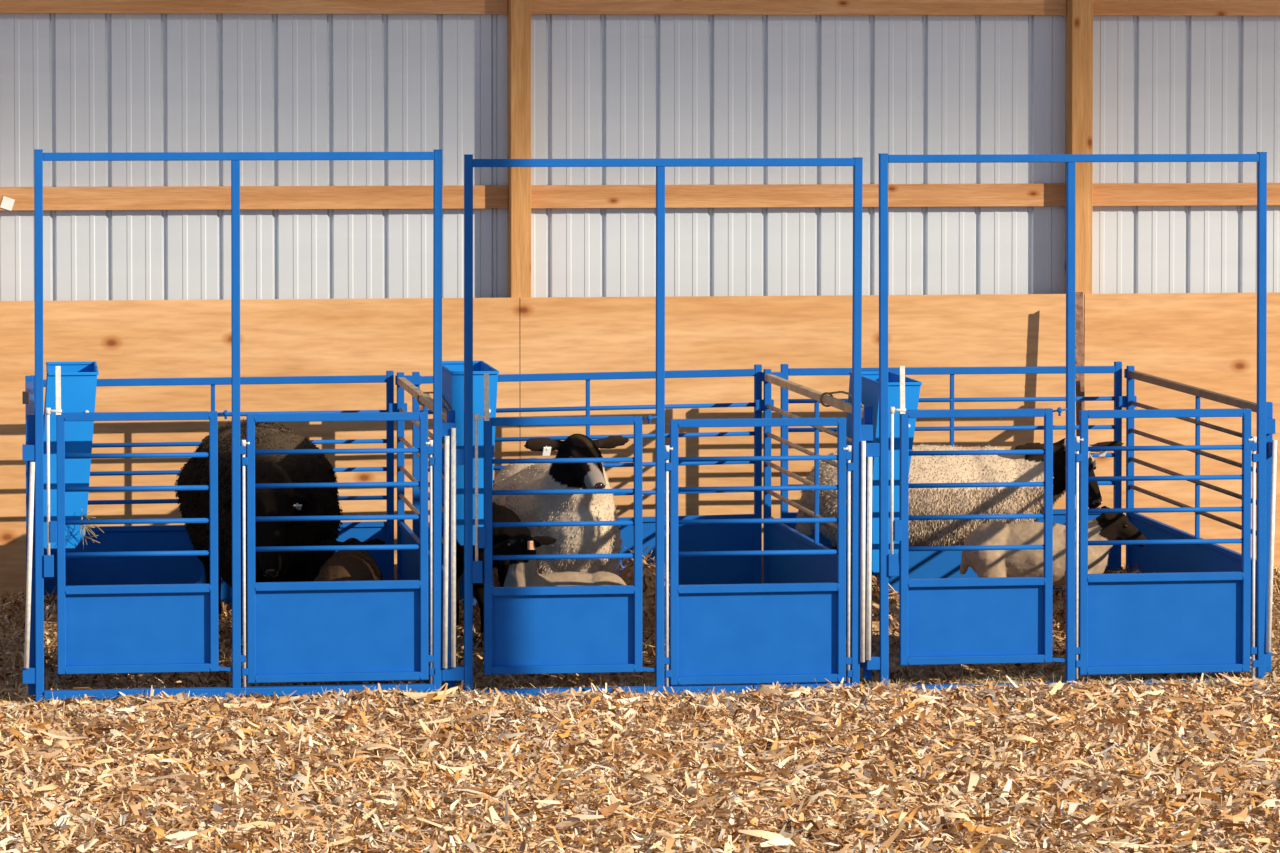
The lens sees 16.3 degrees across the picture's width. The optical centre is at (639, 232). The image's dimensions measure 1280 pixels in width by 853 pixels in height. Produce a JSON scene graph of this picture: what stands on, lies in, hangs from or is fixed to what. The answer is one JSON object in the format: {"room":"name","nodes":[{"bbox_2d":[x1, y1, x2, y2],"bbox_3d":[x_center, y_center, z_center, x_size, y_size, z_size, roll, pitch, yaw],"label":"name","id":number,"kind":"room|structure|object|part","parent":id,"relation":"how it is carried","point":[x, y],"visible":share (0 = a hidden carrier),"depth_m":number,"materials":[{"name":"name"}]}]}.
{"room":"sheep barn","nodes":[
{"label":"sheep barn","id":0,"kind":"room"},
{"bbox_2d":[0,13,1279,599],"bbox_3d":[0.160,-0.130,20.046,9.000,3.640,0.020,0,2,-8],"label":"wall","id":1,"kind":"structure","parent":0,"point":[603,86],"depth_m":20.00,"materials":[{"name":"grey metal"}]},
{"bbox_2d":[0,196,14,210],"bbox_3d":[-2.778,-0.126,19.591,0.066,0.066,0.002,0,2,-8],"label":"paper note","id":2,"kind":"object","parent":1,"relation":"attached to","point":[7,203],"visible":1,"depth_m":19.59,"materials":[{"name":"white paper"}]},
{"bbox_2d":[0,185,507,210],"bbox_3d":[-1.774,-0.152,19.751,2.388,0.103,0.039,0,2,-8],"label":"trim","id":3,"kind":"structure","parent":1,"relation":"attached to","point":[484,196],"depth_m":19.74,"materials":[{"name":"brown wood"}]},
{"bbox_2d":[0,0,507,13],"bbox_3d":[-1.774,-1.027,19.720,2.388,0.123,0.039,0,2,-8],"label":"trim","id":4,"kind":"structure","parent":1,"relation":"attached to","point":[6,6],"depth_m":19.71,"materials":[{"name":"brown wood"}]},
{"bbox_2d":[0,298,519,598],"bbox_3d":[-2.393,0.952,19.572,3.749,1.305,0.018,0,2,-8],"label":"wooden wall panel","id":5,"kind":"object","parent":1,"relation":"attached to","point":[126,339],"depth_m":19.62,"materials":[{"name":"brown wood"}]},
{"bbox_2d":[507,0,530,314],"bbox_3d":[-0.537,-0.123,19.869,0.091,3.640,0.140,0,2,-8],"label":"trim","id":6,"kind":"structure","parent":1,"relation":"attached to","point":[519,11],"depth_m":19.79,"materials":[{"name":"brown wood"}]},
{"bbox_2d":[531,183,1065,207],"bbox_3d":[0.717,-0.164,20.091,2.450,0.103,0.039,0,2,-8],"label":"trim","id":7,"kind":"structure","parent":1,"relation":"attached to","point":[1036,194],"depth_m":20.06,"materials":[{"name":"brown wood"}]},
{"bbox_2d":[531,0,1066,14],"bbox_3d":[0.717,-1.039,20.061,2.450,0.123,0.039,0,2,-8],"label":"trim","id":8,"kind":"structure","parent":1,"relation":"attached to","point":[584,7],"depth_m":20.05,"materials":[{"name":"brown wood"}]},
{"bbox_2d":[520,294,1083,583],"bbox_3d":[0.735,0.936,20.000,2.560,1.305,0.018,0,2,-8],"label":"wooden wall panel","id":9,"kind":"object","parent":1,"relation":"attached to","point":[558,334],"depth_m":19.95,"materials":[{"name":"brown wood"}]},
{"bbox_2d":[1064,0,1092,293],"bbox_3d":[1.988,-0.136,20.215,0.097,3.640,0.140,0,2,-8],"label":"trim","id":10,"kind":"structure","parent":1,"relation":"attached to","point":[1079,17],"depth_m":20.14,"materials":[{"name":"brown wood"}]},
{"bbox_2d":[1084,292,1279,573],"bbox_3d":[3.236,0.925,20.342,2.482,1.305,0.018,0,2,-8],"label":"wooden wall panel","id":11,"kind":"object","parent":1,"relation":"attached to","point":[1208,341],"depth_m":20.22,"materials":[{"name":"brown wood"}]},
{"bbox_2d":[1092,183,1279,205],"bbox_3d":[3.239,-0.176,20.436,2.439,0.103,0.039,0,2,-8],"label":"trim","id":12,"kind":"structure","parent":1,"relation":"attached to","point":[1103,194],"depth_m":20.31,"materials":[{"name":"brown wood"}]},
{"bbox_2d":[1093,0,1279,15],"bbox_3d":[3.239,-1.051,20.406,2.439,0.123,0.039,0,2,-8],"label":"trim","id":13,"kind":"structure","parent":1,"relation":"attached to","point":[1100,7],"depth_m":20.29,"materials":[{"name":"brown wood"}]},
{"bbox_2d":[0,560,1279,852],"bbox_3d":[0.699,1.687,15.619,8.800,0.363,9.625,0,2,-8],"label":"floor","id":14,"kind":"structure","parent":0,"point":[894,665],"depth_m":17.27,"materials":[{"name":"brown wood"}]},
{"bbox_2d":[22,376,35,694],"bbox_3d":[-2.467,1.143,18.010,0.055,1.158,2.315,0,2,-8],"label":"panel","id":15,"kind":"object","parent":14,"relation":"on","point":[28,449],"visible":1,"depth_m":16.90,"materials":[{"name":"blue paint"}]},
{"bbox_3d":[-2.310,1.260,16.876,0.045,0.782,0.019,0,2,-8],"label":"drop rod","id":16,"kind":"part","parent":15,"relation":"part of","materials":[{"name":"metal"}]},
{"bbox_3d":[-2.466,0.689,18.027,0.031,0.031,2.189,0,2,-8],"label":"rail","id":17,"kind":"part","parent":15,"relation":"part of","materials":[{"name":"blue metal"}]},
{"bbox_2d":[43,361,98,548],"bbox_3d":[-2.236,0.864,17.413,0.238,0.676,0.660,0,2,-8],"label":"pet feeder","id":18,"kind":"object","parent":15,"relation":"attached to","point":[78,379],"visible":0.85,"depth_m":17.10,"materials":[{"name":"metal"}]},
{"bbox_3d":[-2.331,0.842,17.406,0.049,0.620,0.636,0,2,-8],"label":"plate","id":19,"kind":"part","parent":18,"relation":"part of","materials":[{"name":"blue metal"}]},
{"bbox_3d":[-2.283,0.856,17.736,0.233,0.670,0.004,0,2,-8],"label":"plate","id":20,"kind":"part","parent":18,"relation":"part of","materials":[{"name":"blue metal"}]},
{"bbox_2d":[80,507,103,549],"bbox_3d":[-2.099,1.138,17.081,0.093,0.159,0.140,0,2,-8],"label":"hay wisps","id":21,"kind":"object","parent":18,"relation":"on","point":[83,526],"visible":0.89,"depth_m":17.05,"materials":[{"name":"yellow plant"}]},
{"bbox_2d":[30,371,393,609],"bbox_3d":[-1.846,1.141,19.299,1.564,1.072,0.031,0,2,-8],"label":"panel","id":22,"kind":"object","parent":14,"relation":"on","point":[132,570],"visible":0.39,"depth_m":19.27,"materials":[{"name":"blue paint"}]},
{"bbox_3d":[-1.846,0.644,19.282,1.502,0.037,0.031,0,2,-8],"label":"rail","id":23,"kind":"part","parent":22,"relation":"part of","materials":[{"name":"blue metal"}]},
{"bbox_2d":[34,149,441,701],"bbox_3d":[-1.524,0.731,16.982,1.551,2.094,0.048,0,2,-8],"label":"pen","id":24,"kind":"object","parent":14,"relation":"on","point":[313,631],"visible":0.98,"depth_m":16.99,"materials":[{"name":"blue paint"}]},
{"bbox_3d":[-2.274,0.734,16.883,0.037,2.094,0.033,0,2,-8],"label":"post","id":25,"kind":"part","parent":24,"relation":"part of","materials":[{"name":"blue metal"}]},
{"bbox_3d":[-2.240,0.953,16.883,0.013,0.554,0.012,0,2,-8],"label":"hinge rod","id":26,"kind":"part","parent":24,"relation":"part of","materials":[{"name":"metal"}]},
{"bbox_3d":[-2.218,0.676,16.874,0.063,0.024,0.020,0,2,-2],"label":"rod handle","id":27,"kind":"part","parent":24,"relation":"part of","materials":[{"name":"metal"}]},
{"bbox_3d":[-1.538,0.752,16.985,0.035,2.051,0.032,0,2,-8],"label":"post","id":28,"kind":"part","parent":24,"relation":"part of","materials":[{"name":"blue metal"}]},
{"bbox_3d":[-1.522,-0.288,16.950,1.483,0.031,0.031,0,2,-8],"label":"header rail","id":29,"kind":"part","parent":24,"relation":"part of","materials":[{"name":"blue metal"}]},
{"bbox_3d":[-1.528,1.752,17.019,1.480,0.032,0.045,0,2,-8],"label":"rail","id":30,"kind":"part","parent":24,"relation":"part of","materials":[{"name":"blue metal"}]},
{"bbox_3d":[-1.509,1.269,17.003,0.013,0.933,0.012,0,2,-8],"label":"hinge rod","id":31,"kind":"part","parent":24,"relation":"part of","materials":[{"name":"metal"}]},
{"bbox_3d":[-1.502,0.803,16.983,0.035,0.024,0.019,1,2,26],"label":"rod handle","id":32,"kind":"part","parent":24,"relation":"part of","materials":[{"name":"metal"}]},
{"bbox_3d":[-0.806,0.808,17.078,0.036,0.024,0.019,-2,3,-40],"label":"rod handle","id":33,"kind":"part","parent":24,"relation":"part of","materials":[{"name":"metal"}]},
{"bbox_3d":[-0.799,1.276,17.100,0.013,0.938,0.012,0,2,-8],"label":"hinge rod","id":34,"kind":"part","parent":24,"relation":"part of","materials":[{"name":"metal"}]},
{"bbox_3d":[-0.776,0.729,17.088,0.040,2.091,0.033,0,2,-8],"label":"post","id":35,"kind":"part","parent":24,"relation":"part of","materials":[{"name":"blue metal"}]},
{"bbox_2d":[388,372,463,686],"bbox_3d":[-0.865,1.181,18.241,0.140,1.067,2.334,0,2,-8],"label":"panel","id":36,"kind":"object","parent":14,"relation":"on","point":[408,560],"visible":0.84,"depth_m":17.16,"materials":[{"name":"blue paint"}]},
{"bbox_3d":[-0.883,0.682,18.243,0.031,0.031,2.189,0,2,-8],"label":"rail","id":37,"kind":"part","parent":36,"relation":"part of","materials":[{"name":"metal"}]},
{"bbox_2d":[417,391,450,409],"bbox_3d":[-0.799,0.741,17.780,0.061,0.197,0.974,0,2,-10],"label":"strap","id":38,"kind":"object","parent":36,"relation":"on","point":[424,392],"visible":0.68,"depth_m":18.22,"materials":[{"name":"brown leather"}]},
{"bbox_3d":[-0.743,1.226,17.090,0.028,0.892,0.019,0,2,-8],"label":"drop rod","id":39,"kind":"part","parent":36,"relation":"part of","materials":[{"name":"metal"}]},
{"bbox_3d":[-0.715,1.209,17.093,0.020,0.919,0.019,0,2,-8],"label":"drop rod","id":40,"kind":"part","parent":36,"relation":"part of","materials":[{"name":"metal"}]},
{"bbox_2d":[442,361,498,544],"bbox_3d":[-0.683,0.867,17.626,0.189,0.677,0.660,0,2,-8],"label":"pet feeder","id":41,"kind":"object","parent":36,"relation":"attached to","point":[452,371],"visible":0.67,"depth_m":17.31,"materials":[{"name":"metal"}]},
{"bbox_3d":[-0.769,0.845,17.620,0.007,0.621,0.636,0,2,-8],"label":"plate","id":42,"kind":"part","parent":41,"relation":"part of","materials":[{"name":"blue metal"}]},
{"bbox_3d":[-0.727,0.859,17.950,0.179,0.671,0.004,0,2,-8],"label":"plate","id":43,"kind":"part","parent":41,"relation":"part of","materials":[{"name":"blue metal"}]},
{"bbox_3d":[-0.612,0.844,17.642,0.034,0.621,0.636,0,2,-8],"label":"plate","id":44,"kind":"part","parent":41,"relation":"part of","materials":[{"name":"blue metal"}]},
{"bbox_2d":[412,364,761,607],"bbox_3d":[-0.228,1.127,19.520,1.538,1.084,0.031,0,2,-8],"label":"panel","id":45,"kind":"object","parent":14,"relation":"on","point":[692,570],"visible":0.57,"depth_m":19.58,"materials":[{"name":"blue paint"}]},
{"bbox_3d":[-0.228,0.630,19.503,1.476,0.050,0.031,0,2,-8],"label":"rail","id":46,"kind":"part","parent":45,"relation":"part of","materials":[{"name":"blue metal"}]},
{"bbox_2d":[0,672,1279,852],"bbox_3d":[0.465,1.840,15.059,7.520,0.179,4.493,0,2,-8],"label":"bedding","id":47,"kind":"object","parent":14,"relation":"on","point":[608,747],"visible":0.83,"depth_m":15.11,"materials":[{"name":"beige wood"}]},
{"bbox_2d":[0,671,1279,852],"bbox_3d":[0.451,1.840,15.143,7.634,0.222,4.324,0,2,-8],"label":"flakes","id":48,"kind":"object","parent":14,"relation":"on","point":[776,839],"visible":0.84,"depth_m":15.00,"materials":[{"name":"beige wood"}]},
{"bbox_2d":[0,545,1279,699],"bbox_3d":[0.139,1.556,18.592,7.186,0.437,2.700,0,2,-8],"label":"bedding","id":49,"kind":"object","parent":14,"relation":"on","point":[50,604],"visible":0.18,"depth_m":17.64,"materials":[{"name":"brown wood"}]},
{"bbox_2d":[174,419,343,649],"bbox_3d":[-1.568,1.235,18.341,0.660,0.897,1.480,0,2,-8],"label":"ewe","id":50,"kind":"object","parent":49,"relation":"on","point":[270,566],"visible":0.68,"depth_m":17.98,"materials":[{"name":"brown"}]},
{"bbox_2d":[314,538,384,580],"bbox_3d":[-1.159,1.482,17.639,0.322,0.491,0.776,0,2,-8],"label":"lamb","id":51,"kind":"object","parent":49,"relation":"on","point":[344,565],"visible":0.3,"depth_m":17.36,"materials":[{"name":"brown"}]},
{"bbox_2d":[443,481,530,647],"bbox_3d":[-0.666,1.360,18.299,0.296,0.661,0.788,-1,2,-20],"label":"lamb","id":52,"kind":"object","parent":49,"relation":"on","point":[500,513],"visible":0.2,"depth_m":18.01,"materials":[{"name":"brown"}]},
{"bbox_2d":[492,534,625,586],"bbox_3d":[-0.304,1.459,17.666,0.570,0.533,0.248,-1,2,-15],"label":"lamb","id":53,"kind":"object","parent":49,"relation":"on","point":[521,573],"visible":0.38,"depth_m":17.62,"materials":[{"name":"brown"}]},
{"bbox_2d":[492,434,628,586],"bbox_3d":[-0.381,1.245,18.609,0.524,0.885,1.344,0,2,-13],"label":"ewe","id":54,"kind":"object","parent":49,"relation":"on","point":[527,476],"visible":0.41,"depth_m":18.22,"materials":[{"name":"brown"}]},
{"bbox_2d":[795,438,1123,565],"bbox_3d":[1.374,1.273,19.121,1.430,0.792,0.538,0,2,0],"label":"ewe","id":55,"kind":"object","parent":49,"relation":"on","point":[1022,467],"visible":0.44,"depth_m":19.00,"materials":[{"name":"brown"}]},
{"bbox_2d":[960,506,1146,585],"bbox_3d":[1.706,1.414,18.472,0.781,0.550,0.300,1,2,16],"label":"lamb","id":56,"kind":"object","parent":49,"relation":"on","point":[1107,526],"visible":0.52,"depth_m":18.41,"materials":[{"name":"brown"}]},
{"bbox_2d":[1,667,1279,707],"bbox_3d":[0.134,1.780,17.240,5.177,0.163,0.433,0,2,-8],"label":"hay","id":57,"kind":"object","parent":14,"relation":"on","point":[967,677],"visible":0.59,"depth_m":17.33},
{"bbox_2d":[464,154,862,697],"bbox_3d":[0.093,0.743,17.204,1.551,2.090,0.048,0,2,-8],"label":"pen","id":58,"kind":"object","parent":14,"relation":"on","point":[737,637],"visible":1,"depth_m":17.21,"materials":[{"name":"blue paint"}]},
{"bbox_3d":[-0.658,0.738,17.105,0.036,2.072,0.033,0,2,-8],"label":"post","id":59,"kind":"part","parent":58,"relation":"part of","materials":[{"name":"blue metal"}]},
{"bbox_3d":[-0.627,0.989,17.105,0.013,0.561,0.012,0,2,-8],"label":"hinge rod","id":60,"kind":"part","parent":58,"relation":"part of","materials":[{"name":"metal"}]},
{"bbox_3d":[-0.605,0.708,17.096,0.063,0.024,0.020,0,2,-2],"label":"rod handle","id":61,"kind":"part","parent":58,"relation":"part of","materials":[{"name":"metal"}]},
{"bbox_3d":[0.078,0.758,17.206,0.034,2.023,0.032,0,2,-8],"label":"post","id":62,"kind":"part","parent":58,"relation":"part of","materials":[{"name":"blue metal"}]},
{"bbox_3d":[0.088,1.772,17.241,1.479,0.032,0.045,0,2,-8],"label":"rail","id":63,"kind":"part","parent":58,"relation":"part of","materials":[{"name":"blue metal"}]},
{"bbox_3d":[0.094,-0.268,17.172,1.484,0.031,0.031,0,2,-8],"label":"header rail","id":64,"kind":"part","parent":58,"relation":"part of","materials":[{"name":"blue metal"}]},
{"bbox_3d":[0.105,1.300,17.224,0.013,0.932,0.012,0,2,-8],"label":"hinge rod","id":65,"kind":"part","parent":58,"relation":"part of","materials":[{"name":"metal"}]},
{"bbox_3d":[0.111,0.835,17.205,0.035,0.024,0.019,1,2,27],"label":"rod handle","id":66,"kind":"part","parent":58,"relation":"part of","materials":[{"name":"metal"}]},
{"bbox_3d":[0.804,0.840,17.299,0.038,0.024,0.019,-2,3,-38],"label":"rod handle","id":67,"kind":"part","parent":58,"relation":"part of","materials":[{"name":"metal"}]},
{"bbox_3d":[0.811,1.308,17.322,0.013,0.937,0.012,0,2,-8],"label":"hinge rod","id":68,"kind":"part","parent":58,"relation":"part of","materials":[{"name":"metal"}]},
{"bbox_3d":[0.841,0.738,17.310,0.041,2.056,0.033,0,2,-8],"label":"post","id":69,"kind":"part","parent":58,"relation":"part of","materials":[{"name":"blue metal"}]},
{"bbox_2d":[755,369,880,679],"bbox_3d":[0.732,1.173,18.459,0.140,1.067,2.334,0,2,-8],"label":"panel","id":70,"kind":"object","parent":14,"relation":"on","point":[822,568],"visible":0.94,"depth_m":18.43,"materials":[{"name":"blue paint"}]},
{"bbox_3d":[0.724,0.674,18.463,0.031,0.031,2.189,0,2,-9],"label":"rail","id":71,"kind":"part","parent":70,"relation":"part of","materials":[{"name":"metal"}]},
{"bbox_2d":[820,391,863,407],"bbox_3d":[0.831,0.738,17.869,0.061,0.197,0.708,0,2,-11],"label":"strap","id":72,"kind":"object","parent":70,"relation":"on","point":[835,392],"visible":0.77,"depth_m":18.15,"materials":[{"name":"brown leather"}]},
{"bbox_3d":[0.866,1.240,17.310,0.021,0.860,0.019,0,2,-8],"label":"drop rod","id":73,"kind":"part","parent":70,"relation":"part of","materials":[{"name":"metal"}]},
{"bbox_3d":[0.890,1.267,17.315,0.024,0.791,0.019,0,2,-8],"label":"drop rod","id":74,"kind":"part","parent":70,"relation":"part of","materials":[{"name":"metal"}]},
{"bbox_2d":[846,371,921,571],"bbox_3d":[0.957,0.953,17.853,0.224,0.748,0.660,0,2,-8],"label":"pet feeder","id":75,"kind":"object","parent":70,"relation":"attached to","point":[869,380],"visible":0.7,"depth_m":17.54,"materials":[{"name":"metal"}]},
{"bbox_3d":[0.874,0.931,17.848,0.059,0.692,0.636,0,2,-8],"label":"plate","id":76,"kind":"part","parent":75,"relation":"part of","materials":[{"name":"blue metal"}]},
{"bbox_3d":[0.910,0.945,18.177,0.219,0.742,0.004,0,2,-8],"label":"plate","id":77,"kind":"part","parent":75,"relation":"part of","materials":[{"name":"blue metal"}]},
{"bbox_3d":[0.997,0.967,17.543,0.219,0.742,0.004,0,2,-8],"label":"plate","id":78,"kind":"part","parent":75,"relation":"part of","materials":[{"name":"blue metal"}]},
{"bbox_3d":[1.014,0.930,17.867,0.097,0.692,0.636,0,2,-8],"label":"plate","id":79,"kind":"part","parent":75,"relation":"part of","materials":[{"name":"blue metal"}]},
{"bbox_2d":[780,361,1121,594],"bbox_3d":[1.380,1.119,19.740,1.534,1.086,0.031,0,2,-8],"label":"panel","id":80,"kind":"object","parent":14,"relation":"on","point":[921,564],"visible":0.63,"depth_m":19.74,"materials":[{"name":"blue paint"}]},
{"bbox_3d":[1.380,0.613,19.722,1.472,0.033,0.031,0,2,-8],"label":"rail","id":81,"kind":"part","parent":80,"relation":"part of","materials":[{"name":"blue metal"}]},
{"bbox_2d":[878,152,1266,690],"bbox_3d":[1.694,0.742,17.423,1.548,2.107,0.048,0,2,-8],"label":"pen","id":82,"kind":"object","parent":14,"relation":"on","point":[1180,622],"visible":0.96,"depth_m":17.44,"materials":[{"name":"blue paint"}]},
{"bbox_3d":[0.946,0.730,17.324,0.039,2.072,0.033,0,2,-8],"label":"post","id":83,"kind":"part","parent":82,"relation":"part of","materials":[{"name":"blue metal"}]},
{"bbox_3d":[0.979,0.974,17.325,0.013,0.569,0.012,0,2,-8],"label":"hinge rod","id":84,"kind":"part","parent":82,"relation":"part of","materials":[{"name":"metal"}]},
{"bbox_3d":[1.001,0.690,17.315,0.064,0.024,0.020,0,2,-2],"label":"rod handle","id":85,"kind":"part","parent":82,"relation":"part of","materials":[{"name":"metal"}]},
{"bbox_3d":[1.698,1.779,17.461,1.478,0.032,0.045,0,2,-8],"label":"rail","id":86,"kind":"part","parent":82,"relation":"part of","materials":[{"name":"blue metal"}]},
{"bbox_3d":[1.682,0.745,17.425,0.037,2.036,0.032,0,2,-8],"label":"post","id":87,"kind":"part","parent":82,"relation":"part of","materials":[{"name":"blue metal"}]},
{"bbox_3d":[1.691,-0.288,17.390,1.479,0.031,0.031,0,2,-8],"label":"header rail","id":88,"kind":"part","parent":82,"relation":"part of","materials":[{"name":"blue metal"}]},
{"bbox_3d":[1.710,1.280,17.444,0.013,0.940,0.012,0,2,-8],"label":"hinge rod","id":89,"kind":"part","parent":82,"relation":"part of","materials":[{"name":"metal"}]},
{"bbox_3d":[1.716,0.810,17.424,0.034,0.024,0.019,1,2,27],"label":"rod handle","id":90,"kind":"part","parent":82,"relation":"part of","materials":[{"name":"metal"}]},
{"bbox_3d":[2.405,0.815,17.519,0.038,0.024,0.020,-1,2,-28],"label":"rod handle","id":91,"kind":"part","parent":82,"relation":"part of","materials":[{"name":"metal"}]},
{"bbox_3d":[2.413,1.287,17.540,0.013,0.945,0.012,0,2,-8],"label":"hinge rod","id":92,"kind":"part","parent":82,"relation":"part of","materials":[{"name":"metal"}]},
{"bbox_3d":[2.442,0.722,17.528,0.038,2.074,0.033,0,2,-8],"label":"post","id":93,"kind":"part","parent":82,"relation":"part of","materials":[{"name":"blue metal"}]},
{"bbox_2d":[1075,292,1084,435],"bbox_3d":[1.971,0.956,19.972,0.040,1.377,0.104,-1,2,-17],"label":"stake","id":94,"kind":"object","parent":14,"relation":"on","point":[1079,327],"visible":0.38,"depth_m":19.96,"materials":[{"name":"brown wood"}]},
{"bbox_2d":[1118,366,1276,671],"bbox_3d":[2.319,1.165,18.676,0.080,1.067,2.334,0,2,-8],"label":"panel","id":95,"kind":"object","parent":14,"relation":"on","point":[1161,558],"visible":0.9,"depth_m":18.67,"materials":[{"name":"blue paint"}]},
{"bbox_3d":[2.326,0.666,18.682,0.032,0.031,2.189,0,2,-8],"label":"rail","id":96,"kind":"part","parent":95,"relation":"part of","materials":[{"name":"metal"}]},
{"bbox_3d":[2.483,1.234,17.532,0.041,0.836,0.019,0,2,-8],"label":"drop rod","id":97,"kind":"part","parent":95,"relation":"part of","materials":[{"name":"metal"}]}
]}

